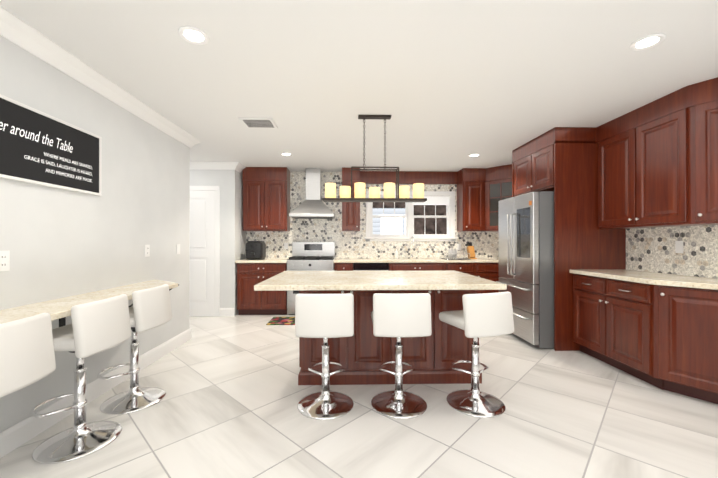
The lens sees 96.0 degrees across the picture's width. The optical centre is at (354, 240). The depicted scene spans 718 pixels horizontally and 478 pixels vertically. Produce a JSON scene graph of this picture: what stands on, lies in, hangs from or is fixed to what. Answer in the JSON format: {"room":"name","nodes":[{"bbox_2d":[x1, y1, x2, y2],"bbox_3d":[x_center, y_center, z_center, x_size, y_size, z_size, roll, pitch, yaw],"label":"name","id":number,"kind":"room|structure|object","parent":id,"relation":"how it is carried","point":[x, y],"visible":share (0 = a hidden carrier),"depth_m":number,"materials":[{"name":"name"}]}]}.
{"room":"kitchen","nodes":[
{"label":"kitchen","id":0,"kind":"room"},
{"bbox_2d":[0,35,189,432],"bbox_3d":[-2.031,-0.024,0.860,0.120,2.475,6.270,0,0,-1],"label":"wall","id":1,"kind":"structure","parent":0,"point":[57,243],"depth_m":2.47,"materials":[{"name":"paint"}]},
{"bbox_2d":[0,251,9,270],"bbox_3d":[-1.988,0.116,1.826,0.010,0.116,0.072,0,0,-1],"label":"electrical outlet","id":2,"kind":"object","parent":1,"relation":"attached to","point":[4,260],"visible":1,"depth_m":1.83,"materials":[{"name":"white plastic"}]},
{"bbox_2d":[0,94,101,195],"bbox_3d":[-1.980,-0.582,1.870,0.027,0.461,1.321,0,0,-1],"label":"sign board","id":3,"kind":"object","parent":1,"relation":"attached to","point":[15,165],"visible":1,"depth_m":2.07,"materials":[{"name":"black"}]},
{"bbox_2d":[0,122,72,152],"bbox_3d":[-1.972,-0.636,1.969,0.001,0.091,0.596,0,0,-1],"label":"sign","id":4,"kind":"object","parent":3,"relation":"attached to","point":[5,124],"visible":1,"depth_m":2.00,"materials":[{"name":"white paint"}]},
{"bbox_2d":[24,155,91,174],"bbox_3d":[-1.977,-0.498,2.184,0.001,0.028,0.514,0,0,-1],"label":"sign","id":5,"kind":"object","parent":3,"relation":"attached to","point":[74,169],"visible":1,"depth_m":2.15,"materials":[{"name":"white paint"}]},
{"bbox_2d":[44,153,91,168],"bbox_3d":[-1.978,-0.548,2.246,0.001,0.028,0.390,0,0,-1],"label":"sign","id":6,"kind":"object","parent":3,"relation":"attached to","point":[55,157],"visible":1,"depth_m":2.23,"materials":[{"name":"white paint"}]},
{"bbox_2d":[45,169,91,181],"bbox_3d":[-1.978,-0.450,2.252,0.001,0.024,0.378,0,0,-1],"label":"sign","id":7,"kind":"object","parent":3,"relation":"attached to","point":[70,176],"visible":1,"depth_m":2.25,"materials":[{"name":"white paint"}]},
{"bbox_2d":[0,328,190,457],"bbox_3d":[-1.964,1.146,0.866,0.016,0.134,6.286,0,0,-1],"label":"baseboard","id":8,"kind":"structure","parent":1,"relation":"attached to","point":[15,436],"depth_m":2.24,"materials":[{"name":"white"}]},
{"bbox_2d":[0,5,200,147],"bbox_3d":[-1.930,-1.209,0.912,0.105,0.104,6.365,0,0,-1],"label":"crown molding","id":9,"kind":"structure","parent":1,"relation":"attached to","point":[16,30],"depth_m":2.29,"materials":[{"name":"white wood"}]},
{"bbox_2d":[59,284,178,326],"bbox_3d":[-1.844,0.541,1.863,0.299,0.229,2.610,0,0,-1],"label":"shelf bracket","id":10,"kind":"object","parent":1,"relation":"attached to","point":[62,321],"visible":0.08,"depth_m":2.21,"materials":[{"name":"black metal"}]},
{"bbox_2d":[0,279,177,323],"bbox_3d":[-1.795,0.408,1.709,0.389,0.035,3.158,0,0,-1],"label":"countertop","id":11,"kind":"structure","parent":10,"relation":"on","point":[56,309],"depth_m":2.04,"materials":[{"name":"stone"}]},
{"bbox_2d":[145,245,149,256],"bbox_3d":[-2.018,0.099,3.146,0.010,0.116,0.072,0,0,-1],"label":"electrical outlet","id":12,"kind":"object","parent":1,"relation":"attached to","point":[147,250],"visible":1,"depth_m":3.14,"materials":[{"name":"white plastic"}]},
{"bbox_2d":[177,244,179,253],"bbox_3d":[-2.031,0.101,3.725,0.010,0.116,0.072,0,0,-1],"label":"light switch","id":13,"kind":"object","parent":1,"relation":"attached to","point":[178,248],"visible":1,"depth_m":3.71,"materials":[{"name":"white plastic"}]},
{"bbox_2d":[190,169,236,315],"bbox_3d":[-2.792,-0.013,5.259,1.700,2.475,0.100,0,0,-1],"label":"wall","id":14,"kind":"structure","parent":0,"point":[225,181],"depth_m":5.22,"materials":[{"name":"paint"}]},
{"bbox_2d":[237,170,245,313],"bbox_3d":[-2.000,-0.012,5.627,0.100,2.475,0.600,0,0,-1],"label":"wall","id":15,"kind":"structure","parent":0,"point":[241,238],"depth_m":5.51,"materials":[{"name":"paint"}]},
{"bbox_2d":[0,314,717,477],"bbox_3d":[-0.253,1.266,1.812,7.020,0.100,8.500,0,0,-1],"label":"floor","id":16,"kind":"structure","parent":0,"point":[227,404],"depth_m":2.11,"materials":[{"name":"tile"}]},
{"bbox_2d":[0,313,55,396],"bbox_3d":[-1.665,0.782,1.403,0.465,0.864,0.420,0,0,-1],"label":"stool","id":17,"kind":"object","parent":16,"relation":"on","point":[27,355],"visible":1,"depth_m":1.42,"materials":[{"name":"white leather"}]},
{"bbox_2d":[30,294,130,463],"bbox_3d":[-1.678,0.784,1.963,0.465,0.864,0.420,0,0,-1],"label":"stool","id":18,"kind":"object","parent":16,"relation":"on","point":[94,327],"visible":0.96,"depth_m":1.90,"materials":[{"name":"white leather"}]},
{"bbox_2d":[97,284,171,414],"bbox_3d":[-1.690,0.785,2.463,0.465,0.864,0.420,0,0,-1],"label":"stool","id":19,"kind":"object","parent":16,"relation":"on","point":[150,309],"visible":0.9,"depth_m":2.40,"materials":[{"name":"white leather"}]},
{"bbox_2d":[237,263,286,314],"bbox_3d":[-1.520,0.795,5.519,0.795,0.860,0.629,0,0,-1],"label":"base cabinet","id":20,"kind":"object","parent":16,"relation":"on","point":[250,301],"visible":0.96,"depth_m":5.24,"materials":[{"name":"brown wood"}]},
{"bbox_2d":[266,317,294,324],"bbox_3d":[-0.883,1.217,4.909,0.800,0.012,0.480,0,0,-1],"label":"kitchen rug","id":21,"kind":"object","parent":16,"relation":"on","point":[282,321],"visible":0.54,"depth_m":4.83,"materials":[{"name":"multicoloured fabric"}]},
{"bbox_2d":[287,242,334,314],"bbox_3d":[-0.730,0.625,5.518,0.759,1.200,0.649,0,0,-1],"label":"range","id":22,"kind":"object","parent":16,"relation":"on","point":[313,256],"visible":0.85,"depth_m":5.29,"materials":[{"name":"silver metal"}]},
{"bbox_2d":[295,293,353,419],"bbox_3d":[-0.212,0.792,2.406,0.420,0.849,0.465,0,0,-1],"label":"stool","id":23,"kind":"object","parent":16,"relation":"on","point":[325,317],"visible":1,"depth_m":2.22,"materials":[{"name":"white leather"}]},
{"bbox_2d":[334,263,352,270],"bbox_3d":[-0.185,0.795,5.549,0.305,0.860,0.629,0,0,-1],"label":"base cabinet","id":24,"kind":"object","parent":16,"relation":"on","point":[343,266],"visible":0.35,"depth_m":5.27,"materials":[{"name":"brown wood"}]},
{"bbox_2d":[298,290,393,384],"bbox_3d":[-0.092,0.789,3.058,0.778,0.860,0.660,0,0,-1],"label":"base cabinet","id":25,"kind":"object","parent":16,"relation":"on","point":[362,354],"depth_m":2.73,"materials":[{"name":"brown wood"}]},
{"bbox_2d":[254,270,506,290],"bbox_3d":[0.179,0.338,2.865,1.810,0.039,1.120,0,0,-1],"label":"countertop","id":26,"kind":"structure","parent":25,"relation":"on","point":[364,280],"depth_m":2.50,"materials":[{"name":"stone"}]},
{"bbox_2d":[353,263,388,270],"bbox_3d":[0.262,0.796,5.551,0.576,0.858,0.647,0,0,-1],"label":"dishwasher","id":27,"kind":"object","parent":16,"relation":"on","point":[370,266],"visible":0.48,"depth_m":5.27,"materials":[{"name":"black plastic"}]},
{"bbox_2d":[371,293,431,418],"bbox_3d":[0.331,0.792,2.419,0.420,0.849,0.465,0,0,-1],"label":"stool","id":28,"kind":"object","parent":16,"relation":"on","point":[398,316],"visible":1,"depth_m":2.23,"materials":[{"name":"white leather"}]},
{"bbox_2d":[389,263,444,270],"bbox_3d":[1.020,0.795,5.577,0.925,0.860,0.629,0,0,-1],"label":"base cabinet","id":29,"kind":"object","parent":16,"relation":"on","point":[416,266],"visible":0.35,"depth_m":5.30,"materials":[{"name":"brown wood"}]},
{"bbox_2d":[394,290,481,383],"bbox_3d":[0.685,0.789,3.076,0.778,0.860,0.660,0,0,-1],"label":"base cabinet","id":30,"kind":"object","parent":16,"relation":"on","point":[432,357],"depth_m":2.75,"materials":[{"name":"brown wood"}]},
{"bbox_2d":[445,263,473,275],"bbox_3d":[1.728,0.795,5.593,0.488,0.860,0.629,0,0,-1],"label":"base cabinet","id":31,"kind":"object","parent":16,"relation":"on","point":[467,268],"visible":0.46,"depth_m":5.32,"materials":[{"name":"brown wood"}]},
{"bbox_2d":[439,291,513,417],"bbox_3d":[0.904,0.793,2.426,0.483,0.849,0.478,0,0,-1],"label":"stool","id":32,"kind":"object","parent":16,"relation":"on","point":[483,315],"visible":1,"depth_m":2.27,"materials":[{"name":"white leather"}]},
{"bbox_2d":[474,263,499,293],"bbox_3d":[2.472,0.795,5.610,0.996,0.860,0.629,0,0,-1],"label":"base cabinet","id":33,"kind":"object","parent":16,"relation":"on","point":[489,271],"visible":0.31,"depth_m":5.32,"materials":[{"name":"brown wood"}]},
{"bbox_2d":[235,258,498,262],"bbox_3d":[0.519,0.345,5.571,4.903,0.039,0.606,0,0,-1],"label":"countertop","id":34,"kind":"structure","parent":33,"relation":"on","point":[404,260],"depth_m":5.29,"materials":[{"name":"stone"}]},
{"bbox_2d":[245,241,265,259],"bbox_3d":[-1.692,0.167,5.503,0.290,0.315,0.360,0,0,-1],"label":"air fryer","id":35,"kind":"object","parent":34,"relation":"on","point":[255,250],"visible":1,"depth_m":5.38,"materials":[{"name":"black plastic"}]},
{"bbox_2d":[410,236,415,258],"bbox_3d":[1.046,0.124,5.712,0.102,0.401,0.215,0,0,-1],"label":"faucet","id":36,"kind":"object","parent":34,"relation":"on","point":[411,256],"visible":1,"depth_m":5.78,"materials":[{"name":"silver metal"}]},
{"bbox_2d":[441,248,470,259],"bbox_3d":[1.751,0.232,5.632,0.420,0.185,0.320,0,0,-1],"label":"dish rack","id":37,"kind":"object","parent":34,"relation":"on","point":[452,253],"visible":1,"depth_m":5.58,"materials":[{"name":"silver metal"}]},
{"bbox_2d":[467,242,476,258],"bbox_3d":[2.069,0.175,5.721,0.100,0.300,0.204,0,0,-1],"label":"knife block","id":38,"kind":"object","parent":34,"relation":"on","point":[470,250],"visible":0.92,"depth_m":5.71,"materials":[{"name":"brown wood"}]},
{"bbox_2d":[496,191,553,348],"bbox_3d":[2.404,0.337,4.041,0.966,1.770,0.840,0,0,-1],"label":"fridge","id":39,"kind":"object","parent":16,"relation":"on","point":[526,248],"visible":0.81,"depth_m":3.67,"materials":[{"name":"grey metal"}]},
{"bbox_2d":[512,141,625,350],"bbox_3d":[2.591,0.061,4.046,0.830,2.320,0.930,0,0,-1],"label":"surround","id":40,"kind":"object","parent":16,"relation":"on","point":[566,173],"visible":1,"depth_m":3.58,"materials":[{"name":"brown wood"}]},
{"bbox_2d":[512,77,717,162],"bbox_3d":[2.630,-1.167,3.370,0.814,0.174,2.289,0,0,-1],"label":"crown molding","id":41,"kind":"structure","parent":40,"relation":"attached to","point":[706,91],"depth_m":3.16,"materials":[{"name":"brown wood"}]},
{"bbox_2d":[573,273,663,389],"bbox_3d":[2.701,0.789,3.110,0.650,0.860,0.938,0,0,-1],"label":"base cabinet","id":42,"kind":"object","parent":16,"relation":"on","point":[613,322],"visible":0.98,"depth_m":2.98,"materials":[{"name":"brown wood"}]},
{"bbox_2d":[569,269,717,289],"bbox_3d":[2.709,0.338,2.803,0.636,0.039,1.555,0,0,-1],"label":"countertop","id":43,"kind":"structure","parent":42,"relation":"on","point":[656,278],"depth_m":2.77,"materials":[{"name":"stone"}]},
{"bbox_2d":[654,285,717,403],"bbox_3d":[2.740,0.787,2.354,0.609,0.860,0.605,0,0,-1],"label":"base cabinet","id":44,"kind":"object","parent":16,"relation":"on","point":[685,341],"visible":1,"depth_m":2.47,"materials":[{"name":"brown wood"}]},
{"bbox_2d":[0,0,717,171],"bbox_3d":[-0.253,-1.309,1.819,7.020,0.100,8.500,0,0,-1],"label":"ceiling","id":45,"kind":"structure","parent":0,"point":[449,85],"depth_m":2.35,"materials":[{"name":"white paint"}]},
{"bbox_2d":[178,26,208,44],"bbox_3d":[-0.987,-1.254,1.982,0.172,0.010,0.172,0,0,-1],"label":"recessed light","id":46,"kind":"object","parent":45,"relation":"in","point":[193,35],"visible":0.98,"depth_m":1.98,"materials":[{"name":"white"}]},
{"bbox_2d":[239,118,277,127],"bbox_3d":[-1.020,-1.248,3.442,0.340,0.013,0.280,0,0,-1],"label":"ceiling vent","id":47,"kind":"object","parent":45,"relation":"in","point":[258,122],"visible":0.98,"depth_m":3.41,"materials":[{"name":"white metal"}]},
{"bbox_2d":[280,152,291,155],"bbox_3d":[-0.988,-1.247,4.673,0.172,0.010,0.172,0,0,-1],"label":"recessed light","id":48,"kind":"object","parent":45,"relation":"in","point":[286,154],"visible":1,"depth_m":4.67,"materials":[{"name":"white"}]},
{"bbox_2d":[323,115,426,201],"bbox_3d":[0.201,-0.824,3.258,1.030,0.862,0.140,0,0,-1],"label":"pendant light","id":49,"kind":"object","parent":45,"relation":"hanging from","point":[374,192],"visible":1,"depth_m":3.21,"materials":[{"name":"brown metal"}]},
{"bbox_2d":[468,153,479,156],"bbox_3d":[1.752,-1.246,4.735,0.172,0.010,0.172,0,0,-1],"label":"recessed light","id":50,"kind":"object","parent":45,"relation":"in","point":[474,155],"visible":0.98,"depth_m":4.75,"materials":[{"name":"white"}]},
{"bbox_2d":[630,33,665,50],"bbox_3d":[1.853,-1.253,2.047,0.172,0.010,0.172,0,0,-1],"label":"recessed light","id":51,"kind":"object","parent":45,"relation":"in","point":[647,41],"visible":0.98,"depth_m":2.04,"materials":[{"name":"white"}]},
{"bbox_3d":[0.564,-0.011,5.945,5.040,2.475,0.120,0,0,-1],"label":"wall","id":52,"kind":"structure","parent":0,"visible":0},
{"bbox_2d":[243,180,289,230],"bbox_3d":[-1.535,-0.604,5.648,0.750,0.880,0.361,0,0,-1],"label":"upper cabinet","id":53,"kind":"object","parent":52,"relation":"attached to","point":[266,205],"visible":1,"depth_m":5.50,"materials":[{"name":"brown wood"}]},
{"bbox_2d":[289,168,334,218],"bbox_3d":[-0.721,-0.819,5.603,0.745,0.859,0.490,0,0,-1],"label":"range hood","id":54,"kind":"object","parent":52,"relation":"attached to","point":[312,206],"visible":1,"depth_m":5.54,"materials":[{"name":"silver metal"}]},
{"bbox_2d":[342,181,359,230],"bbox_3d":[-0.066,-0.604,5.682,0.310,0.880,0.361,0,0,-1],"label":"upper cabinet","id":55,"kind":"object","parent":52,"relation":"attached to","point":[350,216],"visible":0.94,"depth_m":5.54,"materials":[{"name":"brown wood"}]},
{"bbox_2d":[246,171,498,258],"bbox_3d":[0.505,-0.446,5.881,4.918,1.604,0.008,0,0,-1],"label":"tile backsplash","id":56,"kind":"structure","parent":52,"relation":"attached to","point":[356,244],"depth_m":5.86,"materials":[{"name":"tile"}]},
{"bbox_2d":[365,191,456,240],"bbox_3d":[1.014,-0.439,5.917,1.670,0.910,0.160,0,0,-1],"label":"window","id":57,"kind":"structure","parent":52,"relation":"in","point":[446,198],"depth_m":5.90,"materials":[{"name":"white wood"}]},
{"bbox_2d":[457,180,484,230],"bbox_3d":[2.064,-0.604,5.730,0.390,0.880,0.361,0,0,-1],"label":"upper cabinet","id":58,"kind":"object","parent":52,"relation":"attached to","point":[470,205],"visible":0.98,"depth_m":5.58,"materials":[{"name":"brown wood"}]},
{"bbox_2d":[485,178,511,231],"bbox_3d":[2.614,-0.605,5.579,0.698,0.880,0.688,0,0,-1],"label":"upper cabinet","id":59,"kind":"object","parent":52,"relation":"attached to","point":[496,191],"visible":0.42,"depth_m":5.48,"materials":[{"name":"brown wood"}]},
{"bbox_2d":[190,162,511,183],"bbox_3d":[-0.278,-1.137,5.526,6.498,0.224,0.771,0,0,-1],"label":"crown molding","id":60,"kind":"structure","parent":59,"relation":"attached to","point":[405,177],"depth_m":5.58,"materials":[{"name":"brown wood"}]},
{"bbox_3d":[3.117,-0.021,1.892,0.120,2.475,8.100,0,0,-1],"label":"wall","id":61,"kind":"structure","parent":0,"visible":0},
{"bbox_2d":[598,107,717,228],"bbox_3d":[2.838,-0.616,3.102,0.361,0.970,0.968,0,0,-1],"label":"upper cabinet","id":62,"kind":"object","parent":61,"relation":"attached to","point":[644,175],"visible":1,"depth_m":2.97,"materials":[{"name":"brown wood"}]},
{"bbox_2d":[626,225,717,278],"bbox_3d":[3.032,0.083,2.789,0.008,0.530,1.598,0,0,-1],"label":"tile backsplash","id":63,"kind":"structure","parent":61,"relation":"attached to","point":[650,249],"depth_m":3.05,"materials":[{"name":"tile"}]},
{"bbox_2d":[675,241,682,252],"bbox_3d":[3.020,0.061,3.005,0.006,0.115,0.070,0,0,-1],"label":"electrical outlet","id":64,"kind":"object","parent":63,"relation":"attached to","point":[678,246],"visible":1,"depth_m":3.01,"materials":[{"name":"white plastic"}]},
{"bbox_2d":[691,100,717,223],"bbox_3d":[2.873,-0.618,2.429,0.324,0.970,0.377,0,0,-1],"label":"upper cabinet","id":65,"kind":"object","parent":61,"relation":"attached to","point":[704,163],"visible":1,"depth_m":2.54,"materials":[{"name":"brown wood"}]},
{"label":"outside","id":66,"kind":"structure","parent":0,"visible":0},
{"bbox_2d":[373,202,446,233],"bbox_3d":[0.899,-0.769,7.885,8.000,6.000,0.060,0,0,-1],"label":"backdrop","id":67,"kind":"structure","parent":66,"point":[424,225],"depth_m":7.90,"materials":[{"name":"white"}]},
{"bbox_3d":[-2.939,-0.016,4.055,1.550,2.475,2.500,0,0,-1],"label":"wall","id":68,"kind":"structure","parent":0,"visible":0},
{"bbox_2d":[189,191,214,315],"bbox_3d":[-2.629,0.209,5.162,0.754,2.023,0.097,0,0,-1],"label":"door","id":69,"kind":"structure","parent":68,"relation":"in","point":[202,261],"depth_m":5.20,"materials":[{"name":"white wood"}]},
{"bbox_2d":[190,186,219,315],"bbox_3d":[-2.630,0.172,5.202,0.910,2.105,0.020,0,0,-1],"label":"door frame","id":70,"kind":"structure","parent":68,"relation":"attached to","point":[216,189],"depth_m":5.20,"materials":[{"name":"white wood"}]}
]}

